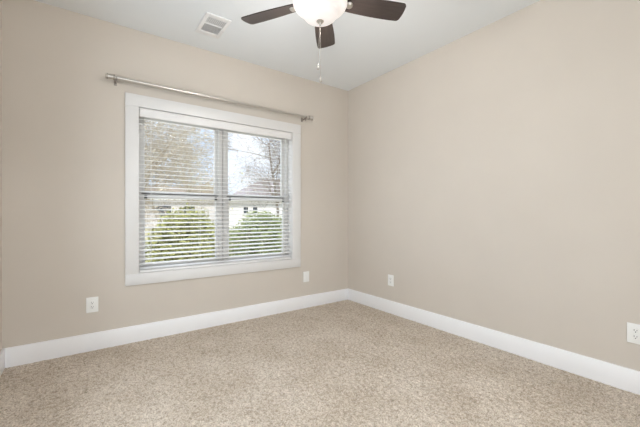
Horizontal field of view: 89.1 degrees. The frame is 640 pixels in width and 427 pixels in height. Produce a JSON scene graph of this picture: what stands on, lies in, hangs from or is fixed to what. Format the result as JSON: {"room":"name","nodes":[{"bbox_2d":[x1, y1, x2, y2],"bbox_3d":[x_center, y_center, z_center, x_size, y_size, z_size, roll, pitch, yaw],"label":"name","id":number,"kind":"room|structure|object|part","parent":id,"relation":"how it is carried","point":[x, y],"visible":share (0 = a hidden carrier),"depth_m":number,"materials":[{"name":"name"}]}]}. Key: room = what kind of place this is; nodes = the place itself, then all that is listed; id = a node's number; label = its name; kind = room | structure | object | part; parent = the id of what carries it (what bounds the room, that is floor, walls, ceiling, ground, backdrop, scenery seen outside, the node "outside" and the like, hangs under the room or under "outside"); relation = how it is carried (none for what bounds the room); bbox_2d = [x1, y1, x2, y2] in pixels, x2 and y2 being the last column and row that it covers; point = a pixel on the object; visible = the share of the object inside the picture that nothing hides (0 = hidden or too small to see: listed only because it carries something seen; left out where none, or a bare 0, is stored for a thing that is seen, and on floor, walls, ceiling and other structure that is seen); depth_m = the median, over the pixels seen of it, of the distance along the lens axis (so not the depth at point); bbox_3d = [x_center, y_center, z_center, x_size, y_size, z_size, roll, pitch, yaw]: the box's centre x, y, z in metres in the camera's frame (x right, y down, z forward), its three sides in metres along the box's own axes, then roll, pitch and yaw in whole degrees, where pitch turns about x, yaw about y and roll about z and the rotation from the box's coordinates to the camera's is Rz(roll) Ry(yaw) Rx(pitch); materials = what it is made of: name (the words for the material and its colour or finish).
{"room":"empty bedroom","nodes":[
{"label":"empty bedroom","id":0,"kind":"room"},
{"bbox_2d":[0,0,1,350],"bbox_3d":[-1.242,-0.153,0.722,0.170,2.940,3.920,0,0,-36],"label":"wall","id":1,"kind":"structure","parent":0,"point":[0,0],"depth_m":2.32,"materials":[{"name":"beige paint"}]},
{"bbox_2d":[0,348,4,375],"bbox_3d":[-1.221,1.053,0.852,0.016,0.152,3.734,0,0,-36],"label":"baseboard","id":2,"kind":"structure","parent":1,"relation":"attached to","point":[2,352],"depth_m":2.30,"materials":[{"name":"white paint"}]},
{"bbox_2d":[2,0,347,348],"bbox_3d":[-1.021,-0.153,3.395,3.640,2.940,0.170,0,0,-36],"label":"wall","id":3,"kind":"structure","parent":0,"point":[63,120],"depth_m":2.72,"materials":[{"name":"beige paint"}]},
{"bbox_2d":[86,297,97,312],"bbox_3d":[-1.873,0.746,2.674,0.083,0.125,0.010,0,0,-36],"label":"wall outlet","id":4,"kind":"object","parent":3,"relation":"attached to","point":[92,302],"visible":1,"depth_m":2.67,"materials":[{"name":"plastic"}]},
{"bbox_2d":[90,301,94,308],"bbox_3d":[-1.872,0.746,2.673,0.033,0.066,0.004,0,0,-36],"label":"receptacle","id":5,"kind":"object","parent":4,"relation":"attached to","point":[92,303],"depth_m":2.67,"materials":[{"name":"plastic"}]},
{"bbox_2d":[5,289,347,367],"bbox_3d":[-0.967,1.053,3.319,3.268,0.152,0.016,0,0,-36],"label":"baseboard","id":6,"kind":"structure","parent":3,"relation":"attached to","point":[56,348],"depth_m":2.93,"materials":[{"name":"white paint"}]},
{"bbox_2d":[139,116,221,269],"bbox_3d":[-1.361,-0.211,3.200,0.784,1.480,0.088,0,0,-36],"label":"window","id":7,"kind":"structure","parent":3,"relation":"in","point":[141,134],"depth_m":3.20,"materials":[{"name":"plastic"}]},
{"bbox_3d":[-1.373,-0.531,3.216,0.716,0.771,0.028,0,0,-36],"label":"sash","id":8,"kind":"part","parent":7,"relation":"part of","materials":[{"name":"plastic"}]},
{"bbox_3d":[-1.353,0.155,3.188,0.716,0.679,0.028,0,0,-36],"label":"sash","id":9,"kind":"part","parent":7,"relation":"part of","materials":[{"name":"plastic"}]},
{"bbox_2d":[139,108,291,272],"bbox_3d":[-0.980,-0.210,3.348,1.559,1.464,0.081,0,0,-36],"label":"window blind","id":10,"kind":"object","parent":7,"relation":"attached to","point":[143,112],"visible":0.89,"depth_m":3.25,"materials":[{"name":"white plastic"}]},
{"bbox_3d":[-0.986,0.511,3.356,1.555,0.022,0.050,0,0,-36],"label":"rail","id":11,"kind":"part","parent":10,"relation":"part of","materials":[{"name":"white plastic"}]},
{"bbox_2d":[105,73,313,121],"bbox_3d":[-0.938,-1.124,3.283,2.057,0.070,0.109,0,0,-36],"label":"curtain rod","id":12,"kind":"object","parent":3,"relation":"attached to","point":[110,76],"visible":1,"depth_m":3.06,"materials":[{"name":"silver metal"}]},
{"bbox_2d":[125,92,300,285],"bbox_3d":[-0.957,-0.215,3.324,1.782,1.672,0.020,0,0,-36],"label":"trim","id":13,"kind":"structure","parent":3,"relation":"attached to","point":[133,102],"depth_m":3.03,"materials":[{"name":"white paint"}]},
{"bbox_2d":[222,129,287,261],"bbox_3d":[-0.717,-0.211,3.661,0.784,1.480,0.088,0,0,-36],"label":"window","id":14,"kind":"structure","parent":3,"relation":"in","point":[224,165],"depth_m":3.59,"materials":[{"name":"plastic"}]},
{"bbox_3d":[-0.728,-0.531,3.677,0.716,0.771,0.028,0,0,-36],"label":"sash","id":15,"kind":"part","parent":14,"relation":"part of","materials":[{"name":"plastic"}]},
{"bbox_3d":[-0.709,0.155,3.649,0.716,0.679,0.028,0,0,-36],"label":"sash","id":16,"kind":"part","parent":14,"relation":"part of","materials":[{"name":"plastic"}]},
{"bbox_2d":[303,271,308,281],"bbox_3d":[-0.165,0.750,3.897,0.083,0.125,0.009,0,0,-36],"label":"wall outlet","id":17,"kind":"object","parent":3,"relation":"attached to","point":[305,274],"visible":1,"depth_m":3.89,"materials":[{"name":"plastic"}]},
{"bbox_2d":[35,0,539,90],"bbox_3d":[0.119,-1.748,1.801,3.640,0.250,4.090,0,0,-36],"label":"ceiling","id":18,"kind":"structure","parent":0,"point":[364,49],"depth_m":2.87,"materials":[{"name":"white paint"}]},
{"bbox_2d":[195,12,231,38],"bbox_3d":[-0.922,-1.611,2.799,0.208,0.023,0.335,0,0,-36],"label":"ceiling vent","id":19,"kind":"object","parent":18,"relation":"in","point":[212,25],"visible":1,"depth_m":2.79,"materials":[{"name":"metal"}]},
{"bbox_2d":[241,0,405,82],"bbox_3d":[0.009,-1.212,1.938,1.058,0.822,1.035,0,0,-36],"label":"ceiling fan","id":20,"kind":"object","parent":18,"relation":"hanging from","point":[321,14],"visible":1,"depth_m":2.02,"materials":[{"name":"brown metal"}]},
{"bbox_3d":[-0.320,-1.293,2.104,0.397,0.006,0.138,0,12,23],"label":"blade","id":21,"kind":"part","parent":20,"relation":"part of","materials":[{"name":"brown wood"}]},
{"bbox_3d":[0.001,-1.234,1.967,0.329,0.134,0.329,0,0,-36],"label":"lamp shade","id":22,"kind":"part","parent":20,"relation":"part of","materials":[{"name":"white glass"}]},
{"bbox_3d":[0.003,-0.988,1.971,0.003,0.317,0.007,0,0,41],"label":"pull chain","id":23,"kind":"part","parent":20,"relation":"part of","materials":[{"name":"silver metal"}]},
{"bbox_3d":[0.032,-1.293,2.314,0.138,0.006,0.397,-13,-1,5],"label":"blade","id":24,"kind":"part","parent":20,"relation":"part of","materials":[{"name":"brown wood"}]},
{"bbox_3d":[0.340,-1.293,2.044,0.397,0.006,0.138,0,-13,-13],"label":"blade","id":25,"kind":"part","parent":20,"relation":"part of","materials":[{"name":"brown wood"}]},
{"bbox_2d":[0,300,639,426],"bbox_3d":[0.119,1.121,1.801,3.300,0.015,3.750,0,0,-36],"label":"floor","id":26,"kind":"structure","parent":0,"point":[345,363],"depth_m":2.14,"materials":[{"name":"beige carpet"}]},
{"bbox_2d":[348,0,639,370],"bbox_3d":[1.580,-0.153,2.741,0.170,2.940,3.920,0,0,-36],"label":"wall","id":27,"kind":"structure","parent":0,"point":[494,172],"depth_m":2.62,"materials":[{"name":"beige paint"}]},
{"bbox_2d":[388,274,393,285],"bbox_3d":[0.800,0.749,3.676,0.010,0.125,0.083,0,0,-36],"label":"wall outlet","id":28,"kind":"object","parent":27,"relation":"attached to","point":[390,277],"visible":1,"depth_m":3.67,"materials":[{"name":"plastic"}]},
{"bbox_2d":[347,288,639,394],"bbox_3d":[1.450,1.053,2.763,0.016,0.152,3.734,0,0,-36],"label":"baseboard","id":29,"kind":"structure","parent":27,"relation":"attached to","point":[620,377],"depth_m":2.57,"materials":[{"name":"white paint"}]},
{"bbox_2d":[627,322,639,344],"bbox_3d":[1.976,0.749,2.034,0.010,0.125,0.083,0,0,-36],"label":"wall outlet","id":30,"kind":"object","parent":27,"relation":"attached to","point":[633,330],"visible":1,"depth_m":2.04,"materials":[{"name":"plastic"}]},
{"bbox_2d":[632,334,638,339],"bbox_3d":[1.974,0.768,2.032,0.006,0.034,0.034,0,0,-36],"label":"receptacle","id":31,"kind":"object","parent":30,"relation":"attached to","point":[634,336],"depth_m":2.03,"materials":[{"name":"plastic"}]},
{"bbox_2d":[632,328,638,333],"bbox_3d":[1.974,0.730,2.032,0.006,0.034,0.034,0,0,-36],"label":"receptacle","id":32,"kind":"object","parent":30,"relation":"attached to","point":[634,330],"depth_m":2.03,"materials":[{"name":"plastic"}]},
{"label":"outside","id":33,"kind":"structure","parent":0,"visible":0},
{"bbox_2d":[145,228,280,261],"bbox_3d":[-13.685,1.517,49.699,90.000,0.300,89.780,0,0,-36],"label":"ground","id":34,"kind":"structure","parent":33,"point":[146,238],"depth_m":17.52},
{"bbox_2d":[144,120,213,241],"bbox_3d":[-6.425,-2.113,12.250,6.197,7.717,8.535,0,0,3],"label":"tree","id":35,"kind":"object","parent":34,"relation":"on","point":[183,132],"visible":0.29,"depth_m":12.18,"materials":[{"name":"beige plant"}]},
{"bbox_2d":[145,203,214,261],"bbox_3d":[-2.539,0.585,6.204,1.600,1.622,1.658,0,0,-36],"label":"bush","id":36,"kind":"object","parent":34,"relation":"on","point":[188,207],"visible":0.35,"depth_m":5.92,"materials":[{"name":"green plant"}]},
{"bbox_2d":[145,186,214,226],"bbox_3d":[-17.336,-0.833,34.990,13.200,4.400,7.720,0,0,-14],"label":"house","id":37,"kind":"structure","parent":34,"relation":"on","point":[154,202],"depth_m":32.31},
{"bbox_3d":[-15.348,-0.233,31.873,1.400,1.200,0.025,0,0,-14],"label":"pane","id":38,"kind":"part","parent":37,"relation":"part of","materials":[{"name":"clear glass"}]},
{"bbox_2d":[144,123,251,213],"bbox_3d":[-11.028,-3.868,26.141,11.355,10.642,9.663,0,0,-11],"label":"tree","id":39,"kind":"object","parent":34,"relation":"on","point":[195,153],"visible":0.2,"depth_m":26.16,"materials":[{"name":"beige plant"}]},
{"bbox_2d":[196,133,280,226],"bbox_3d":[-2.894,-3.694,21.657,11.233,10.266,9.443,0,0,38],"label":"tree","id":40,"kind":"object","parent":34,"relation":"on","point":[271,170],"visible":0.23,"depth_m":21.14,"materials":[{"name":"grey plant"}]},
{"bbox_2d":[229,211,281,255],"bbox_3d":[-1.437,0.646,8.315,2.358,1.493,1.694,0,0,-36],"label":"bush","id":41,"kind":"object","parent":34,"relation":"on","point":[247,219],"visible":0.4,"depth_m":7.96,"materials":[{"name":"green plant"}]},
{"bbox_2d":[229,179,281,227],"bbox_3d":[-3.446,-1.183,34.990,11.700,5.100,8.720,0,0,0],"label":"house","id":42,"kind":"structure","parent":34,"relation":"on","point":[272,207],"depth_m":31.03,"materials":[{"name":"white"}]}
]}

